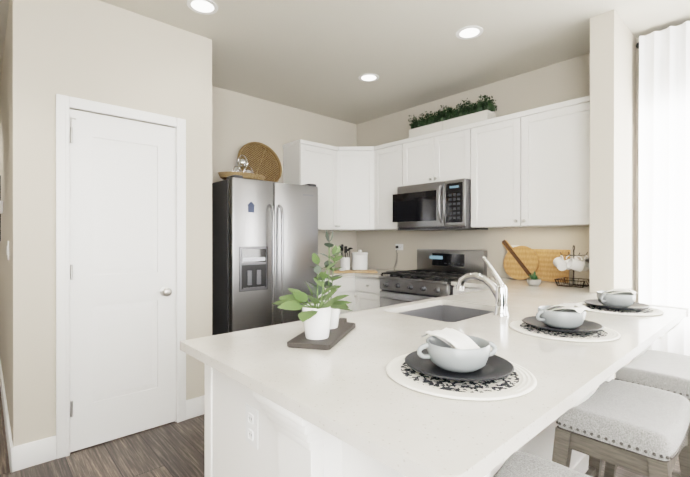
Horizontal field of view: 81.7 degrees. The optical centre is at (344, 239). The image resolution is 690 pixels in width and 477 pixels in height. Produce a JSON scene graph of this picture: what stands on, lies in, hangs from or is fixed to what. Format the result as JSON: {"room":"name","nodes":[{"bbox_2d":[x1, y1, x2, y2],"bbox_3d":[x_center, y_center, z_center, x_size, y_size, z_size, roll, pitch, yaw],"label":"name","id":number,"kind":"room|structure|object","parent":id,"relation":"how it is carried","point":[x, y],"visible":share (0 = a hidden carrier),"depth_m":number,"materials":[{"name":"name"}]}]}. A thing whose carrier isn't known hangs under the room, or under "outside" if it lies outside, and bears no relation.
{"room":"kitchen","nodes":[
{"label":"kitchen","id":0,"kind":"room"},
{"bbox_2d":[0,0,11,433],"bbox_3d":[-3.779,-0.108,4.433,0.120,2.740,5.730,0,0,-42],"label":"wall","id":1,"kind":"structure","parent":0,"point":[6,217],"depth_m":2.76,"materials":[{"name":"beige paint"}]},
{"bbox_2d":[0,175,0,240],"bbox_3d":[-3.289,-0.287,3.783,0.026,0.600,0.450,0,0,-42],"label":"picture frame","id":2,"kind":"object","parent":1,"relation":"attached to","point":[0,214],"visible":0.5,"depth_m":3.62,"materials":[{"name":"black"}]},
{"bbox_2d":[0,201,2,213],"bbox_3d":[-2.807,-0.266,3.256,0.021,0.100,0.120,0,0,-42],"label":"switch","id":3,"kind":"object","parent":1,"relation":"attached to","point":[1,207],"depth_m":3.21,"materials":[{"name":"white plastic"}]},
{"bbox_2d":[0,360,12,471],"bbox_3d":[-3.780,1.195,4.337,0.014,0.135,5.854,0,0,-42],"label":"baseboard","id":4,"kind":"structure","parent":1,"relation":"attached to","point":[7,424],"depth_m":2.59,"materials":[{"name":"white paint"}]},
{"bbox_2d":[7,241,8,259],"bbox_3d":[-2.117,0.066,2.505,0.011,0.120,0.080,0,0,-42],"label":"switch","id":5,"kind":"object","parent":1,"relation":"attached to","point":[7,241],"depth_m":2.48,"materials":[{"name":"white plastic"}]},
{"bbox_2d":[12,0,211,446],"bbox_3d":[-1.438,-0.104,2.607,1.130,2.740,0.120,0,0,-42],"label":"wall","id":6,"kind":"structure","parent":0,"point":[98,51],"depth_m":2.34,"materials":[{"name":"beige paint"}]},
{"bbox_2d":[10,435,55,471],"bbox_3d":[-1.746,1.199,2.240,0.204,0.135,0.014,0,0,-42],"label":"baseboard","id":7,"kind":"structure","parent":6,"relation":"attached to","point":[33,453],"depth_m":2.23,"materials":[{"name":"white paint"}]},
{"bbox_2d":[56,94,185,458],"bbox_3d":[-1.434,0.211,2.598,0.743,2.110,0.142,0,0,-42],"label":"door frame","id":8,"kind":"structure","parent":6,"relation":"attached to","point":[64,103],"depth_m":2.34,"materials":[{"name":"white paint"}]},
{"bbox_2d":[70,109,174,451],"bbox_3d":[-1.391,0.242,2.550,0.607,2.032,0.104,0,0,-42],"label":"pantry door","id":9,"kind":"structure","parent":6,"relation":"in","point":[122,277],"depth_m":2.54,"materials":[{"name":"white paint"}]},
{"bbox_2d":[186,395,204,419],"bbox_3d":[-1.048,1.198,2.874,0.197,0.135,0.014,0,0,-42],"label":"baseboard","id":10,"kind":"structure","parent":6,"relation":"attached to","point":[195,407],"depth_m":2.85,"materials":[{"name":"white paint"}]},
{"bbox_2d":[212,86,356,268],"bbox_3d":[-0.741,-0.108,4.390,2.540,2.740,0.120,0,0,-42],"label":"wall","id":11,"kind":"structure","parent":0,"point":[239,121],"depth_m":4.26,"materials":[{"name":"beige paint"}]},
{"bbox_2d":[283,139,334,230],"bbox_3d":[-0.351,-0.575,4.416,0.553,0.925,0.359,0,0,-42],"label":"upper cabinet","id":12,"kind":"object","parent":11,"relation":"attached to","point":[304,161],"depth_m":4.30,"materials":[{"name":"white wood"}]},
{"bbox_2d":[0,390,680,476],"bbox_3d":[-0.694,1.315,3.003,5.340,0.100,12.240,0,0,-42],"label":"floor","id":13,"kind":"structure","parent":0,"point":[173,449],"depth_m":2.31,"materials":[{"name":"brown wood"}]},
{"bbox_2d":[212,175,317,335],"bbox_3d":[-0.792,0.371,3.700,0.875,1.785,0.792,0,0,-42],"label":"refrigerator","id":14,"kind":"object","parent":13,"relation":"on","point":[264,241],"visible":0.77,"depth_m":3.35,"materials":[{"name":"grey metal"}]},
{"bbox_2d":[218,171,265,180],"bbox_3d":[-0.897,-0.545,3.490,0.437,0.047,0.292,0,0,-42],"label":"basket tray","id":15,"kind":"object","parent":14,"relation":"on","point":[245,175],"visible":0.58,"depth_m":3.37,"materials":[{"name":"wicker"}]},
{"bbox_2d":[232,155,252,172],"bbox_3d":[-0.897,-0.640,3.490,0.190,0.209,0.067,0,0,-2],"label":"ornament","id":16,"kind":"object","parent":15,"relation":"in","point":[242,162],"visible":0.65,"depth_m":3.48,"materials":[{"name":"white"}]},
{"bbox_2d":[237,142,281,181],"bbox_3d":[-0.861,-0.765,4.061,0.490,0.477,0.191,0,0,-42],"label":"wicker tray","id":17,"kind":"object","parent":14,"relation":"on","point":[262,159],"visible":0.73,"depth_m":4.11,"materials":[{"name":"wicker"}]},
{"bbox_2d":[378,249,486,306],"bbox_3d":[0.815,0.681,3.805,0.727,1.165,0.774,0,0,-42],"label":"range","id":18,"kind":"object","parent":13,"relation":"on","point":[436,273],"visible":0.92,"depth_m":3.78,"materials":[{"name":"silver metal"}]},
{"bbox_2d":[180,256,688,476],"bbox_3d":[0.909,0.674,2.019,3.042,1.185,1.110,0,0,-42],"label":"kitchen island","id":19,"kind":"object","parent":13,"relation":"on","point":[346,406],"visible":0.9,"depth_m":0.74,"materials":[{"name":"white stone"}]},
{"bbox_2d":[246,403,257,449],"bbox_3d":[-0.278,0.553,1.184,0.008,0.115,0.072,0,0,-42],"label":"outlet","id":20,"kind":"object","parent":19,"relation":"attached to","point":[252,426],"visible":1,"depth_m":1.18,"materials":[{"name":"white plastic"}]},
{"bbox_2d":[287,318,354,349],"bbox_3d":[-0.064,0.344,1.503,0.150,0.016,0.445,0,0,15],"label":"board","id":21,"kind":"object","parent":19,"relation":"on","point":[343,329],"visible":0.71,"depth_m":1.35,"materials":[{"name":"wood"}]},
{"bbox_2d":[272,262,351,339],"bbox_3d":[-0.099,0.206,1.371,0.275,0.260,0.280,0,0,-42],"label":"plant pot","id":22,"kind":"object","parent":21,"relation":"on","point":[315,315],"visible":1,"depth_m":1.34,"materials":[{"name":"white ceramic"}]},
{"bbox_2d":[309,230,342,328],"bbox_3d":[-0.059,0.149,1.529,0.141,0.373,0.120,0,0,-42],"label":"plant pot","id":23,"kind":"object","parent":21,"relation":"on","point":[328,284],"visible":0.67,"depth_m":1.52,"materials":[{"name":"white ceramic"}]},
{"bbox_2d":[340,244,352,269],"bbox_3d":[0.008,0.199,4.526,0.170,0.295,0.136,0,0,-42],"label":"utensil crock","id":24,"kind":"object","parent":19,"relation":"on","point":[345,262],"visible":0.75,"depth_m":4.49,"materials":[{"name":"white ceramic"}]},
{"bbox_2d":[334,270,377,272],"bbox_3d":[0.110,0.338,4.272,0.460,0.018,0.200,0,0,0],"label":"flat board","id":25,"kind":"object","parent":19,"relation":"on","point":[357,271],"visible":0.85,"depth_m":4.17,"materials":[{"name":"brown wood"}]},
{"bbox_2d":[352,250,367,269],"bbox_3d":[0.172,0.229,4.598,0.190,0.233,0.190,0,0,-42],"label":"canister","id":26,"kind":"object","parent":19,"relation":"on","point":[359,259],"visible":0.92,"depth_m":4.52,"materials":[{"name":"white ceramic"}]},
{"bbox_2d":[399,305,492,321],"bbox_3d":[0.516,0.489,2.026,0.556,0.214,0.426,0,0,-42],"label":"sink","id":27,"kind":"object","parent":19,"relation":"in","point":[446,313],"depth_m":2.26,"materials":[{"name":"silver metal"}]},
{"bbox_2d":[386,354,536,400],"bbox_3d":[0.300,0.349,1.060,0.380,0.006,0.380,0,0,-42],"label":"placemat","id":28,"kind":"object","parent":19,"relation":"on","point":[519,381],"visible":0.54,"depth_m":0.96,"materials":[{"name":"white fabric"}]},
{"bbox_2d":[405,349,513,380],"bbox_3d":[0.301,0.335,1.066,0.280,0.020,0.280,0,0,-42],"label":"plate","id":29,"kind":"object","parent":28,"relation":"on","point":[495,367],"visible":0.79,"depth_m":1.03,"materials":[{"name":"grey ceramic"}]},
{"bbox_2d":[417,328,496,372],"bbox_3d":[0.297,0.293,1.070,0.186,0.091,0.177,0,0,-42],"label":"bowl","id":30,"kind":"object","parent":29,"relation":"on","point":[452,350],"visible":0.98,"depth_m":1.02,"materials":[{"name":"ceramic"}]},
{"bbox_2d":[456,256,508,316],"bbox_3d":[0.661,0.215,1.938,0.068,0.274,0.272,0,0,-42],"label":"faucet","id":31,"kind":"object","parent":19,"relation":"on","point":[499,290],"depth_m":1.87,"materials":[{"name":"silver metal"}]},
{"bbox_2d":[502,240,538,279],"bbox_3d":[1.521,0.172,3.501,0.088,0.351,0.341,0,0,-38],"label":"round cutting board","id":32,"kind":"object","parent":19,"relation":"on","point":[521,263],"visible":0.94,"depth_m":3.48,"materials":[{"name":"brown wood"}]},
{"bbox_2d":[525,271,541,285],"bbox_3d":[1.441,0.292,3.058,0.130,0.114,0.137,0,0,-42],"label":"succulent pot","id":33,"kind":"object","parent":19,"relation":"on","point":[534,280],"visible":1,"depth_m":3.03,"materials":[{"name":"ceramic"}]},
{"bbox_2d":[530,249,570,282],"bbox_3d":[1.711,0.213,3.348,0.059,0.268,0.320,0,0,-42],"label":"rectangular cutting board","id":34,"kind":"object","parent":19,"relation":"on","point":[548,270],"visible":0.52,"depth_m":3.33,"materials":[{"name":"brown wood"}]},
{"bbox_2d":[509,320,620,341],"bbox_3d":[0.845,0.348,1.555,0.380,0.006,0.380,0,0,-42],"label":"placemat","id":35,"kind":"object","parent":19,"relation":"on","point":[605,334],"visible":0.6,"depth_m":1.46,"materials":[{"name":"white fabric"}]},
{"bbox_2d":[522,316,603,332],"bbox_3d":[0.846,0.334,1.562,0.280,0.020,0.280,0,0,-42],"label":"plate","id":36,"kind":"object","parent":35,"relation":"on","point":[588,326],"visible":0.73,"depth_m":1.53,"materials":[{"name":"grey ceramic"}]},
{"bbox_2d":[536,303,589,328],"bbox_3d":[0.848,0.292,1.559,0.196,0.091,0.172,0,0,-42],"label":"bowl","id":37,"kind":"object","parent":36,"relation":"on","point":[567,316],"visible":1,"depth_m":1.51,"materials":[{"name":"ceramic"}]},
{"bbox_2d":[554,245,589,287],"bbox_3d":[1.728,0.194,3.012,0.205,0.307,0.205,0,0,-42],"label":"rack","id":38,"kind":"object","parent":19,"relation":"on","point":[572,284],"visible":0.88,"depth_m":3.01,"materials":[{"name":"black metal"}]},
{"bbox_2d":[553,255,589,271],"bbox_3d":[1.728,0.175,3.012,0.276,0.119,0.276,0,0,-42],"label":"mugs","id":39,"kind":"object","parent":38,"relation":"hanging from","point":[560,263],"visible":0.92,"depth_m":2.98,"materials":[{"name":"white ceramic"}]},
{"bbox_2d":[576,302,663,315],"bbox_3d":[1.377,0.347,2.025,0.380,0.006,0.380,0,0,-42],"label":"placemat","id":40,"kind":"object","parent":19,"relation":"on","point":[650,311],"visible":0.6,"depth_m":1.93,"materials":[{"name":"white fabric"}]},
{"bbox_2d":[584,299,649,309],"bbox_3d":[1.378,0.333,2.031,0.280,0.020,0.280,0,0,-42],"label":"plate","id":41,"kind":"object","parent":40,"relation":"on","point":[634,306],"visible":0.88,"depth_m":1.99,"materials":[{"name":"grey ceramic"}]},
{"bbox_2d":[596,288,636,307],"bbox_3d":[1.381,0.291,2.029,0.211,0.091,0.173,0,0,-42],"label":"bowl","id":42,"kind":"object","parent":41,"relation":"on","point":[622,297],"visible":0.96,"depth_m":1.98,"materials":[{"name":"ceramic"}]},
{"bbox_2d":[493,452,590,476],"bbox_3d":[0.446,0.948,0.930,0.562,0.642,0.422,0,0,-42],"label":"stool","id":43,"kind":"object","parent":13,"relation":"on","point":[520,464],"visible":1,"depth_m":1.11,"materials":[{"name":"grey fabric"}]},
{"bbox_2d":[552,379,689,476],"bbox_3d":[1.099,0.947,1.564,0.562,0.642,0.422,0,0,-42],"label":"stool","id":44,"kind":"object","parent":13,"relation":"on","point":[641,429],"visible":0.94,"depth_m":1.46,"materials":[{"name":"grey fabric"}]},
{"bbox_2d":[604,350,689,476],"bbox_3d":[1.642,0.946,2.037,0.562,0.642,0.422,0,0,-42],"label":"stool","id":45,"kind":"object","parent":13,"relation":"on","point":[666,371],"visible":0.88,"depth_m":1.97,"materials":[{"name":"grey fabric"}]},
{"bbox_2d":[0,0,689,123],"bbox_3d":[-0.694,-1.525,2.997,5.340,0.100,12.240,0,0,-42],"label":"ceiling","id":46,"kind":"structure","parent":0,"point":[319,57],"depth_m":2.97,"materials":[{"name":"beige paint"}]},
{"bbox_2d":[187,0,217,14],"bbox_3d":[-0.898,-1.472,2.514,0.188,0.004,0.188,0,0,-42],"label":"recessed light","id":47,"kind":"object","parent":46,"relation":"in","point":[210,7],"visible":1,"depth_m":2.52,"materials":[{"name":"white paint"}]},
{"bbox_2d":[358,73,378,81],"bbox_3d":[0.216,-1.474,3.628,0.188,0.004,0.188,0,0,-42],"label":"recessed light","id":48,"kind":"object","parent":46,"relation":"in","point":[369,77],"visible":1,"depth_m":3.62,"materials":[{"name":"white paint"}]},
{"bbox_2d":[456,25,482,39],"bbox_3d":[0.885,-1.473,2.838,0.188,0.004,0.188,0,0,-42],"label":"recessed light","id":49,"kind":"object","parent":46,"relation":"in","point":[467,32],"visible":1,"depth_m":2.83,"materials":[{"name":"white paint"}]},
{"bbox_2d":[357,38,638,301],"bbox_3d":[2.509,-0.104,2.613,0.120,2.740,7.120,0,0,-42],"label":"wall","id":50,"kind":"structure","parent":0,"point":[566,80],"depth_m":3.70,"materials":[{"name":"beige paint"}]},
{"bbox_2d":[335,146,374,230],"bbox_3d":[0.128,-0.575,4.641,0.669,0.925,0.670,0,0,-42],"label":"upper cabinet","id":51,"kind":"object","parent":50,"relation":"attached to","point":[354,166],"depth_m":4.46,"materials":[{"name":"white wood"}]},
{"bbox_2d":[375,140,402,230],"bbox_3d":[0.549,-0.575,4.409,0.358,0.925,0.450,0,0,-42],"label":"upper cabinet","id":52,"kind":"object","parent":50,"relation":"attached to","point":[388,156],"depth_m":4.31,"materials":[{"name":"white wood"}]},
{"bbox_2d":[396,244,402,249],"bbox_3d":[0.625,0.082,4.590,0.008,0.072,0.115,0,0,-42],"label":"outlet","id":53,"kind":"object","parent":50,"relation":"attached to","point":[400,246],"visible":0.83,"depth_m":4.59,"materials":[{"name":"white plastic"}]},
{"bbox_2d":[403,124,470,185],"bbox_3d":[0.977,-0.792,3.964,0.322,0.489,0.780,0,0,-42],"label":"upper cabinet","id":54,"kind":"object","parent":50,"relation":"attached to","point":[443,155],"depth_m":3.82,"materials":[{"name":"white wood"}]},
{"bbox_2d":[408,105,449,137],"bbox_3d":[0.863,-1.183,4.067,0.225,0.285,0.465,0,0,-42],"label":"planter","id":55,"kind":"object","parent":54,"relation":"on","point":[431,123],"visible":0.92,"depth_m":4.01,"materials":[{"name":"green plant"}]},
{"bbox_2d":[393,178,487,230],"bbox_3d":[0.907,-0.320,3.940,0.459,0.446,0.834,0,0,-42],"label":"microwave","id":56,"kind":"object","parent":54,"relation":"attached to","point":[440,206],"visible":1,"depth_m":3.75,"materials":[{"name":"silver metal"}]},
{"bbox_2d":[441,95,496,129],"bbox_3d":[1.157,-1.185,3.740,0.227,0.291,0.515,0,0,-42],"label":"planter","id":57,"kind":"object","parent":54,"relation":"on","point":[464,114],"visible":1,"depth_m":3.66,"materials":[{"name":"white wood"}]},
{"bbox_2d":[471,114,516,227],"bbox_3d":[1.412,-0.573,3.485,0.322,0.925,0.510,0,0,-42],"label":"upper cabinet","id":58,"kind":"object","parent":50,"relation":"attached to","point":[490,138],"depth_m":3.43,"materials":[{"name":"white wood"}]},
{"bbox_2d":[511,95,589,226],"bbox_3d":[1.712,-0.572,3.155,0.322,0.925,0.625,0,0,-42],"label":"upper cabinet","id":59,"kind":"object","parent":50,"relation":"attached to","point":[529,168],"depth_m":3.06,"materials":[{"name":"white wood"}]},
{"bbox_2d":[590,10,635,377],"bbox_3d":[1.883,-0.105,2.793,0.563,2.740,0.138,0,0,-42],"label":"wall","id":60,"kind":"structure","parent":0,"point":[612,152],"depth_m":2.62,"materials":[{"name":"beige paint"}]},
{"bbox_2d":[636,21,689,355],"bbox_3d":[2.780,-0.089,2.111,0.148,2.688,2.052,0,0,-42],"label":"sheer curtain","id":61,"kind":"object","parent":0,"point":[664,166],"visible":0.81,"depth_m":2.71,"materials":[{"name":"white fabric"}]}
]}

